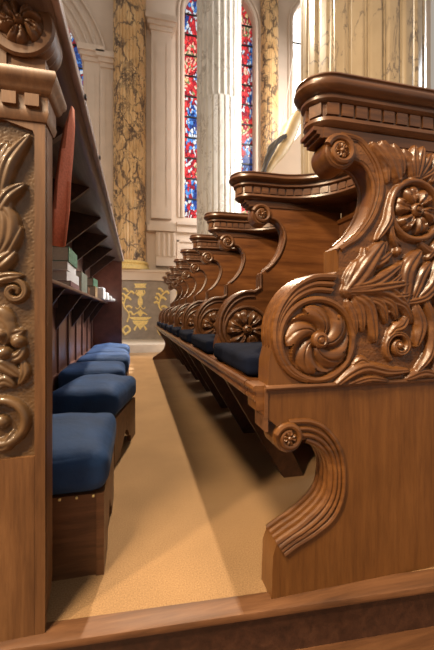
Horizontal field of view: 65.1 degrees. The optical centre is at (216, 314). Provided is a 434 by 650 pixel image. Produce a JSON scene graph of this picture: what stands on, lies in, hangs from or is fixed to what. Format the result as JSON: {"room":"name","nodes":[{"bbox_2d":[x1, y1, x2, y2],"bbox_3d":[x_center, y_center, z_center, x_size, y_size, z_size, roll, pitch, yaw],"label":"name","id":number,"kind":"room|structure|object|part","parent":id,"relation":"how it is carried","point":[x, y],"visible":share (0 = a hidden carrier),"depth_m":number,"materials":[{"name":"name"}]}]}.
{"room":"church","nodes":[
{"label":"church","id":0,"kind":"room"},
{"bbox_2d":[122,339,164,352],"bbox_3d":[-1.855,0.704,7.885,12.000,0.200,2.400,0,0,-13],"label":"step","id":1,"kind":"structure","parent":0,"point":[136,345],"depth_m":6.83,"materials":[{"name":"stone"}]},
{"bbox_2d":[122,269,176,339],"bbox_3d":[-1.855,-0.244,8.409,2.487,1.696,0.380,0,0,-13],"label":"panel","id":2,"kind":"object","parent":1,"relation":"on","point":[145,293],"visible":0.51,"depth_m":8.29,"materials":[{"name":"grey stone"}]},
{"bbox_2d":[113,0,149,269],"bbox_3d":[-2.139,-5.170,8.316,0.996,8.152,0.566,0,0,-13],"label":"marble pilaster","id":3,"kind":"object","parent":2,"relation":"on","point":[129,22],"visible":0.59,"depth_m":8.19,"materials":[{"name":"yellow stone"}]},
{"bbox_2d":[197,0,240,234],"bbox_3d":[0.046,-4.221,7.664,1.400,9.650,1.400,0,0,-13],"label":"fluted column","id":4,"kind":"structure","parent":1,"relation":"on","point":[218,21],"depth_m":7.24,"materials":[{"name":"white stone"}]},
{"bbox_3d":[1.428,-0.166,9.270,0.789,1.540,0.354,0,0,-13],"label":"trim","id":5,"kind":"structure","parent":1,"relation":"on","visible":0},
{"bbox_2d":[260,0,278,168],"bbox_3d":[1.472,-5.096,9.262,0.622,8.300,0.379,0,0,-13],"label":"marble pilaster","id":6,"kind":"object","parent":5,"relation":"on","point":[269,9],"visible":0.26,"depth_m":9.17,"materials":[{"name":"yellow stone"}]},
{"bbox_2d":[46,352,433,622],"bbox_3d":[-0.844,0.754,3.588,12.000,0.001,6.428,0,0,-13],"label":"floor","id":7,"kind":"structure","parent":0,"point":[196,495],"depth_m":1.35,"materials":[{"name":"beige carpet"}]},
{"bbox_2d":[0,0,123,641],"bbox_3d":[-1.069,-0.036,2.558,0.590,1.580,3.870,0,0,-13],"label":"pew","id":8,"kind":"object","parent":7,"relation":"on","point":[47,324],"visible":1,"depth_m":0.80,"materials":[{"name":"brown wood"}]},
{"bbox_3d":[-0.669,0.146,0.746,0.539,1.215,0.012,0,0,-13],"label":"frame","id":9,"kind":"part","parent":8,"relation":"part of","materials":[{"name":"brown wood"}]},
{"bbox_3d":[-0.676,0.143,0.778,0.540,1.222,0.055,0,0,-13],"label":"panel","id":10,"kind":"part","parent":8,"relation":"part of","materials":[{"name":"brown wood"}]},
{"bbox_3d":[-0.661,-0.507,0.776,0.569,0.112,0.125,0,0,-13],"label":"cornice","id":11,"kind":"part","parent":8,"relation":"part of","materials":[{"name":"brown wood"}]},
{"bbox_2d":[52,106,74,246],"bbox_3d":[-0.421,-0.377,0.930,0.058,0.382,0.028,0,0,-13],"label":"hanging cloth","id":12,"kind":"object","parent":8,"relation":"hanging from","point":[62,188],"visible":0.98,"depth_m":0.93,"materials":[{"name":"red fabric"}]},
{"bbox_2d":[56,280,78,289],"bbox_3d":[-0.946,-0.176,2.089,0.140,0.030,0.380,0,0,-15],"label":"score","id":13,"kind":"object","parent":8,"relation":"on","point":[69,283],"visible":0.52,"depth_m":1.93,"materials":[{"name":"paper"}]},
{"bbox_2d":[52,270,78,285],"bbox_3d":[-0.964,-0.224,2.126,0.122,0.062,0.340,0,0,-11],"label":"book","id":14,"kind":"object","parent":13,"relation":"on","point":[56,274],"visible":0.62,"depth_m":1.97,"materials":[{"name":"white paper"}]},
{"bbox_2d":[52,261,75,274],"bbox_3d":[-0.963,-0.281,2.111,0.117,0.050,0.350,0,0,-15],"label":"book","id":15,"kind":"object","parent":14,"relation":"on","point":[56,265],"visible":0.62,"depth_m":1.96,"materials":[{"name":"white paper"}]},
{"bbox_2d":[52,246,76,268],"bbox_3d":[-0.954,-0.349,2.097,0.127,0.085,0.320,0,0,-14],"label":"book","id":16,"kind":"object","parent":15,"relation":"on","point":[65,253],"visible":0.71,"depth_m":1.96,"materials":[{"name":"paper"}]},
{"bbox_3d":[-1.164,0.289,2.582,0.016,0.930,3.679,0,0,-13],"label":"wainscot frame","id":17,"kind":"part","parent":8,"relation":"part of","materials":[{"name":"brown wood"}]},
{"bbox_2d":[52,279,107,303],"bbox_3d":[-1.082,-0.150,2.601,0.184,0.022,3.676,0,0,-13],"label":"shelf","id":18,"kind":"object","parent":8,"relation":"attached to","point":[68,291],"depth_m":2.36,"materials":[{"name":"brown wood"}]},
{"bbox_2d":[76,271,86,292],"bbox_3d":[-1.071,-0.236,2.583,0.122,0.150,0.280,0,0,-13],"label":"book","id":19,"kind":"object","parent":8,"relation":"on","point":[82,277],"visible":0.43,"depth_m":2.50,"materials":[{"name":"paper"}]},
{"bbox_2d":[87,286,96,296],"bbox_3d":[-1.222,-0.211,3.246,0.132,0.100,0.280,0,0,-15],"label":"book","id":20,"kind":"object","parent":8,"relation":"on","point":[93,289],"visible":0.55,"depth_m":3.13,"materials":[{"name":"paper"}]},
{"bbox_2d":[87,278,97,287],"bbox_3d":[-1.222,-0.300,3.236,0.127,0.075,0.240,0,0,-10],"label":"book","id":21,"kind":"object","parent":20,"relation":"on","point":[90,281],"visible":0.57,"depth_m":3.13,"materials":[{"name":"paper"}]},
{"bbox_2d":[97,287,104,299],"bbox_3d":[-1.307,-0.229,3.709,0.160,0.134,0.146,0,0,-13],"label":"book","id":22,"kind":"object","parent":8,"relation":"on","point":[100,290],"visible":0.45,"depth_m":3.65,"materials":[{"name":"white paper"}]},
{"bbox_2d":[104,292,108,300],"bbox_3d":[-1.336,-0.208,3.887,0.180,0.094,0.140,0,0,-13],"label":"book","id":23,"kind":"object","parent":8,"relation":"on","point":[106,293],"visible":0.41,"depth_m":3.84,"materials":[{"name":"white paper"}]},
{"bbox_3d":[-1.455,-0.007,4.430,0.417,1.522,0.049,0,0,-13],"label":"panel","id":24,"kind":"part","parent":8,"relation":"part of","materials":[{"name":"brown wood"}]},
{"bbox_2d":[52,412,115,581],"bbox_3d":[-0.578,0.559,1.147,0.438,0.390,0.452,0,0,-13],"label":"kneeler","id":25,"kind":"object","parent":7,"relation":"on","point":[82,443],"visible":0.62,"depth_m":0.98,"materials":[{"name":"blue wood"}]},
{"bbox_2d":[52,412,115,494],"bbox_3d":[-0.578,0.441,1.147,0.438,0.154,0.452,0,0,-13],"label":"cushion","id":26,"kind":"object","parent":25,"relation":"on","point":[82,443],"depth_m":1.00,"materials":[{"name":"blue fabric"}]},
{"bbox_2d":[58,361,124,387],"bbox_3d":[-0.905,0.551,2.516,0.438,0.406,0.452,0,0,-15],"label":"kneeler","id":27,"kind":"object","parent":7,"relation":"on","point":[72,371],"visible":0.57,"depth_m":2.35,"materials":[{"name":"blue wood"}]},
{"bbox_2d":[52,373,135,466],"bbox_3d":[-0.673,0.553,1.909,0.348,0.402,0.492,0,0,-1],"label":"kneeler","id":28,"kind":"object","parent":7,"relation":"on","point":[91,393],"visible":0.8,"depth_m":1.73,"materials":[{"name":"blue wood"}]},
{"bbox_2d":[52,373,135,415],"bbox_3d":[-0.673,0.435,1.909,0.348,0.166,0.492,0,0,-1],"label":"cushion","id":29,"kind":"object","parent":28,"relation":"on","point":[91,393],"depth_m":1.69,"materials":[{"name":"blue fabric"}]},
{"bbox_2d":[76,352,129,375],"bbox_3d":[-1.031,0.552,3.124,0.438,0.404,0.452,0,0,-12],"label":"kneeler","id":30,"kind":"object","parent":7,"relation":"on","point":[124,357],"visible":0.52,"depth_m":2.97,"materials":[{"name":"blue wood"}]},
{"bbox_2d":[85,347,128,354],"bbox_3d":[-1.170,0.552,3.660,0.438,0.403,0.452,0,0,-14],"label":"kneeler","id":31,"kind":"object","parent":7,"relation":"on","point":[95,349],"visible":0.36,"depth_m":3.53,"materials":[{"name":"blue fabric"}]},
{"bbox_2d":[92,343,129,353],"bbox_3d":[-1.294,0.553,4.158,0.438,0.402,0.452,0,0,-13],"label":"kneeler","id":32,"kind":"object","parent":7,"relation":"on","point":[104,344],"visible":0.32,"depth_m":4.03,"materials":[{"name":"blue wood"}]},
{"bbox_2d":[152,330,176,359],"bbox_3d":[-0.746,0.494,5.792,0.700,0.520,0.058,0,0,-13],"label":"bench support","id":33,"kind":"object","parent":7,"relation":"on","point":[166,353],"visible":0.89,"depth_m":5.73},
{"bbox_2d":[158,276,181,359],"bbox_3d":[-0.650,0.064,5.680,0.663,1.380,0.599,0,0,-13],"label":"divider","id":34,"kind":"object","parent":7,"relation":"on","point":[167,282],"visible":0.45,"depth_m":5.62,"materials":[{"name":"brown wood"}]},
{"bbox_3d":[-0.847,-0.014,5.629,0.242,0.341,0.071,0,0,-13],"label":"volute moulding","id":35,"kind":"part","parent":34,"relation":"part of","materials":[{"name":"brown wood"}]},
{"bbox_3d":[-0.674,-0.154,5.674,0.612,0.676,0.060,0,0,-13],"label":"panel","id":36,"kind":"part","parent":34,"relation":"part of","materials":[{"name":"red wood"}]},
{"bbox_2d":[161,272,186,364],"bbox_3d":[-0.512,0.064,5.096,0.663,1.380,0.599,0,0,-13],"label":"divider","id":37,"kind":"object","parent":7,"relation":"on","point":[170,277],"visible":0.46,"depth_m":5.04,"materials":[{"name":"brown wood"}]},
{"bbox_3d":[-0.710,-0.014,5.045,0.242,0.341,0.071,0,0,-13],"label":"volute moulding","id":38,"kind":"part","parent":37,"relation":"part of","materials":[{"name":"brown wood"}]},
{"bbox_3d":[-0.537,-0.154,5.090,0.612,0.676,0.060,0,0,-13],"label":"panel","id":39,"kind":"part","parent":37,"relation":"part of","materials":[{"name":"red wood"}]},
{"bbox_2d":[164,266,194,371],"bbox_3d":[-0.375,0.064,4.512,0.663,1.380,0.599,0,0,-13],"label":"divider","id":40,"kind":"object","parent":7,"relation":"on","point":[177,274],"visible":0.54,"depth_m":4.46,"materials":[{"name":"brown wood"}]},
{"bbox_3d":[-0.572,-0.014,4.460,0.242,0.341,0.071,0,0,-13],"label":"volute moulding","id":41,"kind":"part","parent":40,"relation":"part of","materials":[{"name":"brown wood"}]},
{"bbox_3d":[-0.400,-0.154,4.506,0.612,0.676,0.060,0,0,-13],"label":"panel","id":42,"kind":"part","parent":40,"relation":"part of","materials":[{"name":"red wood"}]},
{"bbox_2d":[168,259,204,379],"bbox_3d":[-0.237,0.064,3.928,0.663,1.380,0.599,0,0,-13],"label":"divider","id":43,"kind":"object","parent":7,"relation":"on","point":[183,267],"visible":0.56,"depth_m":3.87,"materials":[{"name":"brown wood"}]},
{"bbox_3d":[-0.435,-0.014,3.877,0.242,0.341,0.071,0,0,-13],"label":"volute moulding","id":44,"kind":"part","parent":43,"relation":"part of","materials":[{"name":"brown wood"}]},
{"bbox_3d":[-0.262,-0.154,3.922,0.612,0.676,0.060,0,0,-13],"label":"panel","id":45,"kind":"part","parent":43,"relation":"part of","materials":[{"name":"red wood"}]},
{"bbox_2d":[173,249,218,391],"bbox_3d":[-0.100,0.064,3.344,0.663,1.380,0.599,0,0,-13],"label":"divider","id":46,"kind":"object","parent":7,"relation":"on","point":[191,257],"visible":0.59,"depth_m":3.29,"materials":[{"name":"brown wood"}]},
{"bbox_3d":[-0.297,-0.014,3.292,0.242,0.341,0.071,0,0,-13],"label":"volute moulding","id":47,"kind":"part","parent":46,"relation":"part of","materials":[{"name":"brown wood"}]},
{"bbox_3d":[-0.125,-0.154,3.338,0.612,0.676,0.060,0,0,-13],"label":"panel","id":48,"kind":"part","parent":46,"relation":"part of","materials":[{"name":"red wood"}]},
{"bbox_2d":[155,326,257,394],"bbox_3d":[-0.168,0.209,3.399,0.645,0.050,4.860,0,0,-13],"label":"bench","id":49,"kind":"object","parent":7,"relation":"on","point":[235,377],"visible":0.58,"depth_m":1.32,"materials":[{"name":"brown wood"}]},
{"bbox_2d":[166,325,172,332],"bbox_3d":[-0.229,0.147,3.617,0.588,0.074,0.476,0,0,-13],"label":"seat cushion","id":50,"kind":"object","parent":49,"relation":"on","point":[168,327],"visible":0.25,"depth_m":3.46,"materials":[{"name":"blue fabric"}]},
{"bbox_2d":[171,327,180,336],"bbox_3d":[-0.091,0.146,3.033,0.588,0.075,0.476,0,0,-13],"label":"seat cushion","id":51,"kind":"object","parent":49,"relation":"on","point":[175,330],"visible":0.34,"depth_m":2.91,"materials":[{"name":"blue fabric"}]},
{"bbox_2d":[179,329,193,342],"bbox_3d":[0.046,0.146,2.449,0.588,0.075,0.476,0,0,-13],"label":"seat cushion","id":52,"kind":"object","parent":49,"relation":"on","point":[186,334],"visible":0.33,"depth_m":2.31,"materials":[{"name":"blue fabric"}]},
{"bbox_2d":[191,334,214,352],"bbox_3d":[0.184,0.146,1.865,0.588,0.075,0.476,0,0,-13],"label":"seat cushion","id":53,"kind":"object","parent":49,"relation":"on","point":[204,342],"visible":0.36,"depth_m":1.72,"materials":[{"name":"blue fabric"}]},
{"bbox_2d":[214,341,261,374],"bbox_3d":[0.320,0.146,1.285,0.588,0.074,0.468,0,0,-13],"label":"seat cushion","id":54,"kind":"object","parent":49,"relation":"on","point":[243,356],"visible":0.35,"depth_m":1.12,"materials":[{"name":"blue fabric"}]},
{"bbox_2d":[181,234,240,407],"bbox_3d":[0.037,0.064,2.759,0.663,1.380,0.599,0,0,-13],"label":"divider","id":55,"kind":"object","parent":7,"relation":"on","point":[228,262],"visible":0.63,"depth_m":2.71,"materials":[{"name":"brown wood"}]},
{"bbox_3d":[-0.160,-0.014,2.708,0.242,0.341,0.071,0,0,-13],"label":"volute moulding","id":56,"kind":"part","parent":55,"relation":"part of","materials":[{"name":"brown wood"}]},
{"bbox_3d":[0.013,-0.154,2.754,0.612,0.676,0.060,0,0,-13],"label":"panel","id":57,"kind":"part","parent":55,"relation":"part of","materials":[{"name":"red wood"}]},
{"bbox_2d":[0,569,433,649],"bbox_3d":[-0.197,0.765,0.837,12.030,0.029,0.057,0,0,-9],"label":"trim","id":58,"kind":"structure","parent":7,"relation":"attached to","point":[62,634],"depth_m":0.86,"materials":[{"name":"brown wood"}]},
{"bbox_2d":[192,211,307,445],"bbox_3d":[0.175,0.064,2.175,0.663,1.380,0.599,0,0,-13],"label":"divider","id":59,"kind":"object","parent":7,"relation":"on","point":[257,247],"visible":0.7,"depth_m":2.13,"materials":[{"name":"brown wood"}]},
{"bbox_3d":[-0.022,-0.014,2.124,0.242,0.341,0.071,0,0,-13],"label":"volute moulding","id":60,"kind":"part","parent":59,"relation":"part of","materials":[{"name":"brown wood"}]},
{"bbox_3d":[0.150,-0.154,2.170,0.612,0.676,0.060,0,0,-13],"label":"panel","id":61,"kind":"part","parent":59,"relation":"part of","materials":[{"name":"red wood"}]},
{"bbox_2d":[213,171,357,477],"bbox_3d":[0.312,0.064,1.591,0.663,1.380,0.599,0,0,-13],"label":"divider","id":62,"kind":"object","parent":7,"relation":"on","point":[309,213],"visible":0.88,"depth_m":1.54,"materials":[{"name":"brown wood"}]},
{"bbox_3d":[0.115,-0.014,1.540,0.242,0.341,0.071,0,0,-13],"label":"volute moulding","id":63,"kind":"part","parent":62,"relation":"part of","materials":[{"name":"brown wood"}]},
{"bbox_3d":[0.287,-0.154,1.585,0.612,0.676,0.060,0,0,-13],"label":"panel","id":64,"kind":"part","parent":62,"relation":"part of","materials":[{"name":"red wood"}]},
{"bbox_3d":[0.614,-0.410,1.493,0.028,0.089,0.269,0,0,-13],"label":"rail","id":65,"kind":"part","parent":62,"relation":"part of","materials":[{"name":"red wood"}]},
{"bbox_2d":[244,71,433,598],"bbox_3d":[0.404,0.054,1.110,0.706,1.399,0.378,0,0,-13],"label":"bench end","id":66,"kind":"object","parent":7,"relation":"on","point":[346,370],"visible":1,"depth_m":0.95,"materials":[{"name":"brown wood"}]},
{"bbox_3d":[0.256,0.037,0.957,0.253,0.300,0.092,0,0,-13],"label":"volute moulding","id":67,"kind":"part","parent":66,"relation":"part of","materials":[{"name":"brown wood"}]},
{"bbox_3d":[0.446,0.246,1.000,0.674,0.122,0.086,0,0,-13],"label":"ledge moulding","id":68,"kind":"part","parent":66,"relation":"part of","materials":[{"name":"brown wood"}]},
{"bbox_2d":[301,0,425,173],"bbox_3d":[1.249,-3.996,2.986,1.400,9.500,1.400,0,0,-13],"label":"fluted column","id":69,"kind":"structure","parent":7,"relation":"on","point":[377,39],"depth_m":2.56,"materials":[{"name":"stone"}]},
{"bbox_2d":[62,0,430,269],"bbox_3d":[-1.575,-5.246,8.875,17.000,12.000,0.250,0,0,-13],"label":"wall","id":70,"kind":"structure","parent":0,"point":[102,10],"depth_m":8.86,"materials":[{"name":"beige paint"}]},
{"bbox_2d":[69,31,82,84],"bbox_3d":[-5.758,-5.565,7.945,5.000,5.435,0.045,0,0,-13],"label":"window","id":71,"kind":"structure","parent":70,"relation":"in","point":[78,59],"depth_m":8.49,"materials":[{"name":"multicoloured glass"}]},
{"bbox_2d":[62,0,109,164],"bbox_3d":[-5.713,-5.892,7.756,6.310,6.090,0.124,0,0,-13],"label":"trim","id":72,"kind":"structure","parent":70,"relation":"attached to","point":[74,3],"depth_m":8.33,"materials":[{"name":"beige paint"}]},
{"bbox_2d":[77,41,104,62],"bbox_3d":[-3.062,-3.663,8.288,0.627,5.713,0.209,0,0,-13],"label":"trim","id":73,"kind":"structure","parent":70,"relation":"attached to","point":[87,51],"depth_m":8.22,"materials":[{"name":"beige paint"}]},
{"bbox_2d":[84,61,98,151],"bbox_3d":[-3.077,-3.663,8.349,0.347,5.033,0.084,0,0,-13],"label":"trim","id":74,"kind":"structure","parent":70,"relation":"attached to","point":[91,69],"depth_m":8.33,"materials":[{"name":"beige paint"}]},
{"bbox_2d":[96,49,113,68],"bbox_3d":[-2.684,-3.614,8.378,0.562,5.615,0.209,0,0,-13],"label":"trim","id":75,"kind":"structure","parent":70,"relation":"attached to","point":[105,58],"depth_m":8.31,"materials":[{"name":"beige paint"}]},
{"bbox_2d":[102,68,112,210],"bbox_3d":[-2.698,-3.614,8.438,0.282,4.935,0.084,0,0,-13],"label":"trim","id":76,"kind":"structure","parent":70,"relation":"attached to","point":[107,103],"depth_m":8.41,"materials":[{"name":"beige paint"}]},
{"bbox_2d":[151,30,170,219],"bbox_3d":[-1.429,-4.809,8.691,0.506,4.732,0.174,0,0,-13],"label":"trim","id":77,"kind":"structure","parent":70,"relation":"attached to","point":[160,41],"depth_m":8.62,"materials":[{"name":"beige paint"}]},
{"bbox_2d":[145,10,176,232],"bbox_3d":[-1.415,-4.809,8.630,0.786,5.412,0.299,0,0,-13],"label":"trim","id":78,"kind":"structure","parent":70,"relation":"attached to","point":[156,21],"depth_m":8.54,"materials":[{"name":"beige paint"}]},
{"bbox_2d":[156,232,175,266],"bbox_3d":[-1.307,-1.664,8.691,0.504,0.859,0.229,0,0,-13],"label":"trim","id":79,"kind":"structure","parent":70,"relation":"attached to","point":[165,241],"depth_m":8.61,"materials":[{"name":"beige paint"}]},
{"bbox_2d":[170,289,176,302],"bbox_3d":[-1.532,-0.151,8.692,13.000,1.510,0.124,0,0,-13],"label":"trim","id":80,"kind":"structure","parent":70,"relation":"attached to","point":[173,294],"depth_m":8.77,"materials":[{"name":"beige paint"}]},
{"bbox_2d":[177,240,191,258],"bbox_3d":[-0.335,-1.444,9.023,1.450,0.997,0.029,0,0,-13],"label":"trim","id":81,"kind":"structure","parent":70,"relation":"attached to","point":[178,241],"depth_m":8.85,"materials":[{"name":"beige paint"}]},
{"bbox_2d":[176,221,196,232],"bbox_3d":[0.028,-2.273,9.054,2.197,0.260,0.134,0,0,-13],"label":"trim","id":82,"kind":"structure","parent":70,"relation":"attached to","point":[181,226],"depth_m":8.84,"materials":[{"name":"beige paint"}]},
{"bbox_2d":[185,0,252,217],"bbox_3d":[0.051,-5.701,9.312,1.933,6.317,0.045,0,0,-13],"label":"window","id":83,"kind":"structure","parent":70,"relation":"in","point":[191,8],"depth_m":9.17,"materials":[{"name":"multicoloured glass"}]},
{"bbox_2d":[177,0,260,216],"bbox_3d":[0.093,-5.799,9.134,2.323,6.512,0.100,0,0,-13],"label":"trim","id":84,"kind":"structure","parent":70,"relation":"attached to","point":[180,15],"depth_m":8.87,"materials":[{"name":"beige paint"}]},
{"bbox_2d":[288,0,300,117],"bbox_3d":[2.929,-5.428,9.802,1.930,7.565,0.100,0,0,-13],"label":"trim","id":85,"kind":"structure","parent":70,"relation":"attached to","point":[295,5],"depth_m":9.56,"materials":[{"name":"beige paint"}]},
{"bbox_2d":[293,9,300,138],"bbox_3d":[2.888,-5.346,9.979,1.600,7.400,0.045,0,0,-13],"label":"window","id":86,"kind":"structure","parent":70,"relation":"in","point":[297,50],"depth_m":9.85,"materials":[{"name":"white"}]},
{"bbox_2d":[266,110,300,173],"bbox_3d":[1.040,-1.186,4.857,0.949,3.880,0.340,0,0,-13],"label":"wall","id":87,"kind":"structure","parent":0,"point":[286,159],"depth_m":4.73,"materials":[{"name":"beige paint"}]},
{"bbox_2d":[260,134,286,171],"bbox_3d":[0.765,-2.173,4.595,0.378,0.570,0.080,0,0,-13],"label":"drape","id":88,"kind":"object","parent":87,"relation":"on","point":[272,147],"visible":0.96,"depth_m":4.56,"materials":[{"name":"grey fabric"}]},
{"bbox_2d":[281,0,300,131],"bbox_3d":[1.014,-3.444,4.656,0.308,1.928,0.013,0,0,-13],"label":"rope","id":89,"kind":"object","parent":88,"relation":"attached to","point":[300,0],"visible":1,"depth_m":4.65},
{"bbox_2d":[297,626,433,649],"bbox_3d":[0.252,0.924,-1.071,12.000,0.060,4.800,0,0,-13],"label":"floor","id":90,"kind":"structure","parent":0,"point":[422,638],"depth_m":0.93,"materials":[{"name":"brown wood"}]},
{"bbox_2d":[58,592,433,649],"bbox_3d":[-0.200,0.837,0.852,12.028,0.114,0.026,0,0,-9],"label":"step","id":91,"kind":"structure","parent":90,"relation":"on","point":[295,631],"depth_m":0.91,"materials":[{"name":"brown wood"}]}
]}

